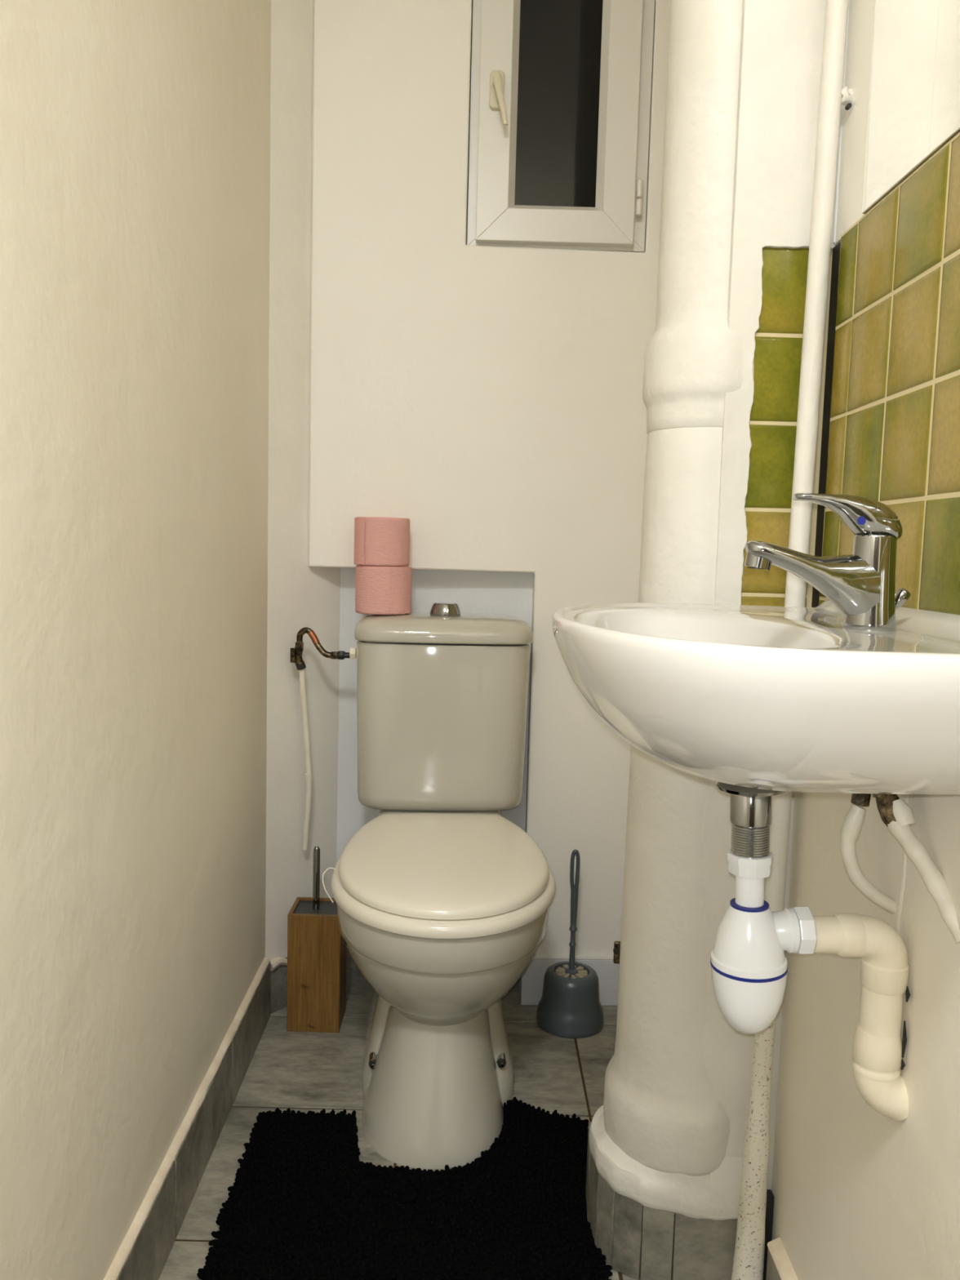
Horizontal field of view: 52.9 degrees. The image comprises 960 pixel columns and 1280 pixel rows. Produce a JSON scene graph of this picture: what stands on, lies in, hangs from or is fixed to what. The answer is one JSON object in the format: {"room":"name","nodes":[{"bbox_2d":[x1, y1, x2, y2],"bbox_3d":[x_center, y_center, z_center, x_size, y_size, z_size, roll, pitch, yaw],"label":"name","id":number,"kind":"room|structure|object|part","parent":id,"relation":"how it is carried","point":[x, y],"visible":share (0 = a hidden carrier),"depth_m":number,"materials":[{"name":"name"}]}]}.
{"room":"bathroom","nodes":[
{"label":"bathroom","id":0,"kind":"room"},
{"bbox_2d":[0,0,271,1279],"bbox_3d":[-0.449,-0.329,0.572,0.126,2.500,2.700,2,5,0],"label":"wall","id":1,"kind":"structure","parent":0,"point":[135,135],"depth_m":1.13,"materials":[{"name":"paint"}]},
{"bbox_2d":[103,956,270,1279],"bbox_3d":[-0.430,0.852,0.681,0.014,0.130,2.695,1,5,-1],"label":"baseboard","id":2,"kind":"structure","parent":1,"relation":"attached to","point":[143,1254],"depth_m":1.45,"materials":[{"name":"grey tile"}]},
{"bbox_2d":[265,0,340,959],"bbox_3d":[-0.402,-0.466,2.041,0.215,2.500,0.250,2,5,0],"label":"wall","id":3,"kind":"structure","parent":0,"point":[300,595],"depth_m":1.98,"materials":[{"name":"paint"}]},
{"bbox_2d":[270,956,287,1013],"bbox_3d":[-0.382,0.725,2.092,0.022,0.120,0.189,6,7,41],"label":"baseboard","id":4,"kind":"structure","parent":3,"relation":"attached to","point":[278,965],"depth_m":2.04,"materials":[{"name":"grey tile"}]},
{"bbox_2d":[158,986,639,1279],"bbox_3d":[-0.026,0.961,0.769,1.040,0.080,3.050,2,5,0],"label":"floor","id":5,"kind":"structure","parent":0,"point":[304,1072],"depth_m":1.79,"materials":[{"name":"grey tile"}]},
{"bbox_2d":[286,845,346,1032],"bbox_3d":[-0.335,0.609,1.997,0.106,0.371,0.100,2,5,0],"label":"toilet brush","id":6,"kind":"object","parent":5,"relation":"on","point":[317,949],"visible":0.91,"depth_m":1.96,"materials":[{"name":"brown wood"}]},
{"bbox_3d":[-0.386,0.670,2.003,0.008,0.246,0.084,2,5,0],"label":"panel","id":7,"kind":"part","parent":6,"relation":"part of","materials":[{"name":"brown wood"}]},
{"bbox_3d":[-0.337,0.676,1.957,0.106,0.246,0.008,2,5,0],"label":"panel","id":8,"kind":"part","parent":6,"relation":"part of","materials":[{"name":"brown wood"}]},
{"bbox_3d":[-0.334,0.557,1.992,0.090,0.005,0.084,2,5,0],"label":"plate","id":9,"kind":"part","parent":6,"relation":"part of","materials":[{"name":"grey"}]},
{"bbox_3d":[-0.337,0.489,1.988,0.014,0.130,0.014,2,5,0],"label":"brush handle","id":10,"kind":"part","parent":6,"relation":"part of","materials":[{"name":"silver metal"}]},
{"bbox_3d":[-0.337,0.667,2.049,0.106,0.246,0.008,2,5,0],"label":"panel","id":11,"kind":"part","parent":6,"relation":"part of","materials":[{"name":"brown wood"}]},
{"bbox_3d":[-0.288,0.673,2.003,0.008,0.246,0.084,2,5,0],"label":"panel","id":12,"kind":"part","parent":6,"relation":"part of","materials":[{"name":"brown wood"}]},
{"bbox_2d":[196,1097,612,1279],"bbox_3d":[-0.097,0.850,1.399,0.583,0.017,0.692,2,5,0],"label":"bath mat","id":13,"kind":"object","parent":5,"relation":"on","point":[302,1203],"visible":0.97,"depth_m":1.43,"materials":[{"name":"black fabric"}]},
{"bbox_2d":[322,602,555,1168],"bbox_3d":[-0.076,0.382,1.781,0.405,0.878,0.662,1,5,-4],"label":"toilet","id":14,"kind":"object","parent":5,"relation":"on","point":[443,901],"visible":0.98,"depth_m":1.66,"materials":[{"name":"beige ceramic"}]},
{"bbox_2d":[289,626,349,850],"bbox_3d":[-0.325,0.212,1.981,0.122,0.477,0.060,4,6,24],"label":"pipe","id":15,"kind":"object","parent":14,"relation":"attached to","point":[296,652],"visible":0.99,"depth_m":1.99,"materials":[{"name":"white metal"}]},
{"bbox_3d":[-0.380,0.031,1.964,0.010,0.030,0.010,3,6,17],"label":"valve handle","id":16,"kind":"part","parent":15,"relation":"part of","materials":[{"name":"black metal"}]},
{"bbox_2d":[368,1051,376,1066],"bbox_3d":[-0.188,0.746,1.714,0.018,0.018,0.026,1,5,-4],"label":"washer","id":17,"kind":"object","parent":14,"relation":"in","point":[372,1055],"depth_m":1.70,"materials":[{"name":"silver metal"}]},
{"bbox_2d":[355,564,412,614],"bbox_3d":[-0.196,-0.103,1.961,0.114,0.096,0.111,2,5,0],"label":"toilet roll","id":18,"kind":"object","parent":14,"relation":"on","point":[380,589],"visible":0.99,"depth_m":1.91,"materials":[{"name":"pink paper"}]},
{"bbox_2d":[354,516,409,566],"bbox_3d":[-0.198,-0.199,1.950,0.112,0.096,0.111,2,5,0],"label":"toilet roll","id":19,"kind":"object","parent":18,"relation":"on","point":[378,540],"visible":1,"depth_m":1.90,"materials":[{"name":"pink paper"}]},
{"bbox_3d":[-0.068,0.632,1.692,0.373,0.398,0.411,1,5,-4],"label":"bowl","id":20,"kind":"part","parent":14,"relation":"part of","materials":[{"name":"beige ceramic"}]},
{"bbox_3d":[-0.063,0.420,1.679,0.391,0.023,0.452,1,5,-4],"label":"seat","id":21,"kind":"part","parent":14,"relation":"part of","materials":[{"name":"beige plastic"}]},
{"bbox_3d":[-0.063,0.382,1.690,0.366,0.048,0.451,1,5,-4],"label":"lid","id":22,"kind":"part","parent":14,"relation":"part of","materials":[{"name":"beige plastic"}]},
{"bbox_3d":[-0.074,-0.027,1.974,0.358,0.050,0.201,1,5,-4],"label":"cistern lid","id":23,"kind":"part","parent":14,"relation":"part of","materials":[{"name":"beige ceramic"}]},
{"bbox_2d":[496,1053,506,1064],"bbox_3d":[0.037,0.751,1.730,0.018,0.018,0.026,1,5,-4],"label":"washer","id":24,"kind":"object","parent":14,"relation":"in","point":[500,1057],"depth_m":1.72,"materials":[{"name":"silver metal"}]},
{"bbox_2d":[536,849,604,1038],"bbox_3d":[0.194,0.620,2.018,0.142,0.374,0.142,2,5,0],"label":"toilet brush","id":25,"kind":"object","parent":5,"relation":"on","point":[569,1006],"visible":1,"depth_m":1.99,"materials":[{"name":"grey plastic"}]},
{"bbox_2d":[536,961,604,1038],"bbox_3d":[0.191,0.750,2.030,0.142,0.114,0.142,2,5,0],"label":"pot","id":26,"kind":"object","parent":25,"relation":"on","point":[569,1006],"depth_m":1.98,"materials":[{"name":"grey plastic"}]},
{"bbox_3d":[0.195,0.565,2.013,0.017,0.264,0.017,-4,8,-45],"label":"handle","id":27,"kind":"part","parent":25,"relation":"part of","materials":[{"name":"grey plastic"}]},
{"bbox_2d":[308,0,671,993],"bbox_3d":[0.053,-0.453,2.033,0.808,2.500,0.075,1,5,-2],"label":"wall","id":28,"kind":"structure","parent":0,"point":[487,399],"depth_m":1.99,"materials":[{"name":"beige paint"}]},
{"bbox_2d":[336,567,533,946],"bbox_3d":[-0.082,0.287,2.184,0.465,0.990,0.106,2,5,0],"label":"wall niche","id":29,"kind":"object","parent":28,"relation":"in","point":[504,593],"visible":0.07,"depth_m":2.10,"materials":[{"name":"white paint"}]},
{"bbox_2d":[346,946,519,991],"bbox_3d":[-0.117,0.740,2.169,0.415,0.090,0.008,2,5,0],"label":"baseboard","id":30,"kind":"structure","parent":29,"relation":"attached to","point":[354,978],"depth_m":2.17,"materials":[{"name":"white paint"}]},
{"bbox_2d":[466,0,654,252],"bbox_3d":[0.165,-1.176,1.937,0.364,0.754,0.125,2,5,0],"label":"window","id":31,"kind":"structure","parent":28,"relation":"in","point":[561,90],"depth_m":1.95,"materials":[{"name":"white plastic"}]},
{"bbox_3d":[0.006,-1.183,1.970,0.045,0.753,0.058,2,5,0],"label":"frame","id":32,"kind":"part","parent":31,"relation":"part of","materials":[{"name":"white plastic"}]},
{"bbox_3d":[0.033,-1.180,1.944,0.064,0.740,0.052,2,5,0],"label":"sash","id":33,"kind":"part","parent":31,"relation":"part of","materials":[{"name":"white plastic"}]},
{"bbox_3d":[0.033,-1.094,1.921,0.029,0.072,0.010,2,5,0],"label":"handle plate","id":34,"kind":"part","parent":31,"relation":"part of","materials":[{"name":"beige plastic"}]},
{"bbox_3d":[0.041,-1.062,1.892,0.033,0.098,0.013,2,5,0],"label":"handle lever","id":35,"kind":"part","parent":31,"relation":"part of","materials":[{"name":"beige plastic"}]},
{"bbox_3d":[0.152,-0.840,1.976,0.318,0.064,0.052,2,5,0],"label":"sash","id":36,"kind":"part","parent":31,"relation":"part of","materials":[{"name":"white plastic"}]},
{"bbox_3d":[0.156,-0.826,2.004,0.363,0.045,0.058,2,5,0],"label":"frame","id":37,"kind":"part","parent":31,"relation":"part of","materials":[{"name":"white plastic"}]},
{"bbox_3d":[0.161,-1.177,1.944,0.181,0.603,0.004,2,5,0],"label":"pane","id":38,"kind":"part","parent":31,"relation":"part of","materials":[{"name":"grey glass"}]},
{"bbox_3d":[0.288,-1.173,1.944,0.064,0.740,0.052,2,5,0],"label":"sash","id":39,"kind":"part","parent":31,"relation":"part of","materials":[{"name":"white plastic"}]},
{"bbox_3d":[0.325,-1.175,1.971,0.045,0.753,0.058,2,5,0],"label":"frame","id":40,"kind":"part","parent":31,"relation":"part of","materials":[{"name":"white plastic"}]},
{"bbox_2d":[520,955,619,1005],"bbox_3d":[0.212,0.744,2.110,0.244,0.111,0.012,1,5,-2],"label":"baseboard","id":41,"kind":"structure","parent":28,"relation":"attached to","point":[607,971],"depth_m":2.10,"materials":[{"name":"white paint"}]},
{"bbox_2d":[702,0,837,1279],"bbox_3d":[0.382,-0.403,1.593,0.145,2.500,0.812,2,5,0],"label":"wall","id":42,"kind":"structure","parent":0,"point":[781,42],"depth_m":1.21,"materials":[{"name":"white paint"}]},
{"bbox_2d":[585,1121,737,1279],"bbox_3d":[0.256,0.805,1.393,0.194,0.127,0.176,2,5,0],"label":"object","id":43,"kind":"structure","parent":42,"relation":"attached to","point":[637,1241],"depth_m":1.31,"materials":[{"name":"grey tile"}]},
{"bbox_2d":[588,0,754,1220],"bbox_3d":[0.310,-0.386,1.298,0.242,2.479,0.224,2,5,0],"label":"pipe","id":44,"kind":"object","parent":42,"relation":"attached to","point":[659,1132],"depth_m":1.27,"materials":[{"name":"paint"}]},
{"bbox_3d":[0.210,0.468,1.441,0.024,0.034,0.014,2,5,0],"label":"pipe bracket","id":45,"kind":"part","parent":44,"relation":"part of","materials":[{"name":"metal"}]},
{"bbox_2d":[771,0,959,1279],"bbox_3d":[0.474,-0.271,0.222,0.106,2.500,1.995,2,5,0],"label":"wall","id":46,"kind":"structure","parent":0,"point":[860,1193],"depth_m":1.00,"materials":[{"name":"paint"}]},
{"bbox_2d":[551,599,959,794],"bbox_3d":[0.245,0.041,0.883,0.360,0.152,0.550,2,5,0],"label":"washbasin","id":47,"kind":"object","parent":46,"relation":"attached to","point":[777,698],"visible":0.94,"depth_m":0.67,"materials":[{"name":"white ceramic"}]},
{"bbox_2d":[710,781,817,1034],"bbox_3d":[0.265,0.250,0.912,0.097,0.250,0.071,1,5,-1],"label":"trap","id":48,"kind":"object","parent":47,"relation":"attached to","point":[748,961],"visible":0.99,"depth_m":0.89,"materials":[{"name":"white plastic"}]},
{"bbox_2d":[711,966,786,1034],"bbox_3d":[0.256,0.342,0.921,0.070,0.064,0.070,-1,5,0],"label":"cup","id":49,"kind":"object","parent":48,"relation":"on","point":[749,999],"depth_m":0.89,"materials":[{"name":"white plastic"}]},
{"bbox_2d":[771,906,817,954],"bbox_3d":[0.293,0.275,0.914,0.040,0.046,0.046,2,5,0],"label":"outlet","id":50,"kind":"object","parent":48,"relation":"attached to","point":[793,930],"depth_m":0.90,"materials":[{"name":"white plastic"}]},
{"bbox_2d":[744,493,911,631],"bbox_3d":[0.313,-0.070,0.859,0.154,0.119,0.045,2,5,0],"label":"mixer tap","id":51,"kind":"object","parent":47,"relation":"on","point":[861,584],"visible":1,"depth_m":0.84,"materials":[{"name":"silver metal"}]},
{"bbox_3d":[0.292,-0.050,0.861,0.112,0.074,0.041,2,5,0],"label":"spout","id":52,"kind":"part","parent":51,"relation":"part of","materials":[{"name":"silver metal"}]},
{"bbox_3d":[0.324,-0.109,0.855,0.092,0.039,0.039,2,5,0],"label":"lever","id":53,"kind":"part","parent":51,"relation":"part of","materials":[{"name":"silver metal"}]},
{"bbox_3d":[0.381,-0.038,0.874,0.016,0.018,0.012,2,5,0],"label":"drain knob","id":54,"kind":"part","parent":51,"relation":"part of","materials":[{"name":"silver metal"}]},
{"bbox_2d":[765,1237,798,1279],"bbox_3d":[0.382,0.925,0.308,0.017,0.100,1.940,2,5,0],"label":"baseboard","id":55,"kind":"structure","parent":46,"relation":"attached to","point":[779,1266],"depth_m":1.24,"materials":[{"name":"white wood"}]},
{"bbox_2d":[731,0,853,1279],"bbox_3d":[0.406,-0.362,1.174,0.074,2.499,0.042,2,5,0],"label":"riser pipe","id":56,"kind":"object","parent":46,"relation":"attached to","point":[749,1247],"visible":0.75,"depth_m":1.18,"materials":[{"name":"paint"}]},
{"bbox_2d":[813,912,910,1120],"bbox_3d":[0.366,0.360,0.922,0.110,0.200,0.044,2,5,0],"label":"pipe","id":57,"kind":"object","parent":46,"relation":"attached to","point":[878,1049],"visible":0.98,"depth_m":0.91,"materials":[{"name":"beige plastic"}]},
{"bbox_2d":[833,912,866,957],"bbox_3d":[0.348,0.280,0.915,0.022,0.040,0.040,2,5,0],"label":"socket","id":58,"kind":"object","parent":57,"relation":"attached to","point":[849,928],"depth_m":0.90,"materials":[{"name":"white plastic"}]},
{"bbox_2d":[852,1021,902,1081],"bbox_3d":[0.381,0.392,0.925,0.044,0.042,0.044,2,5,0],"label":"socket","id":59,"kind":"object","parent":57,"relation":"attached to","point":[877,1048],"depth_m":0.91,"materials":[{"name":"white plastic"}]},
{"bbox_2d":[860,957,909,995],"bbox_3d":[0.384,0.317,0.918,0.042,0.026,0.042,2,5,0],"label":"socket","id":60,"kind":"object","parent":57,"relation":"attached to","point":[879,976],"depth_m":0.90,"materials":[{"name":"white plastic"}]},
{"bbox_2d":[840,793,896,914],"bbox_3d":[0.383,0.197,0.942,0.064,0.148,0.018,1,5,-6],"label":"supply pipe","id":61,"kind":"object","parent":46,"relation":"attached to","point":[853,822],"visible":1,"depth_m":0.94,"materials":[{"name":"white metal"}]},
{"bbox_2d":[862,0,959,214],"bbox_3d":[0.444,-0.826,0.641,0.010,0.775,0.832,2,5,0],"label":"wall mirror","id":62,"kind":"object","parent":46,"relation":"attached to","point":[913,112],"visible":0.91,"depth_m":0.97,"materials":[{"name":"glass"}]},
{"bbox_2d":[871,793,959,944],"bbox_3d":[0.397,0.196,0.867,0.024,0.125,0.117,-1,6,-26],"label":"supply pipe","id":63,"kind":"object","parent":46,"relation":"attached to","point":[895,812],"visible":0.97,"depth_m":0.87,"materials":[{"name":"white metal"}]}
]}

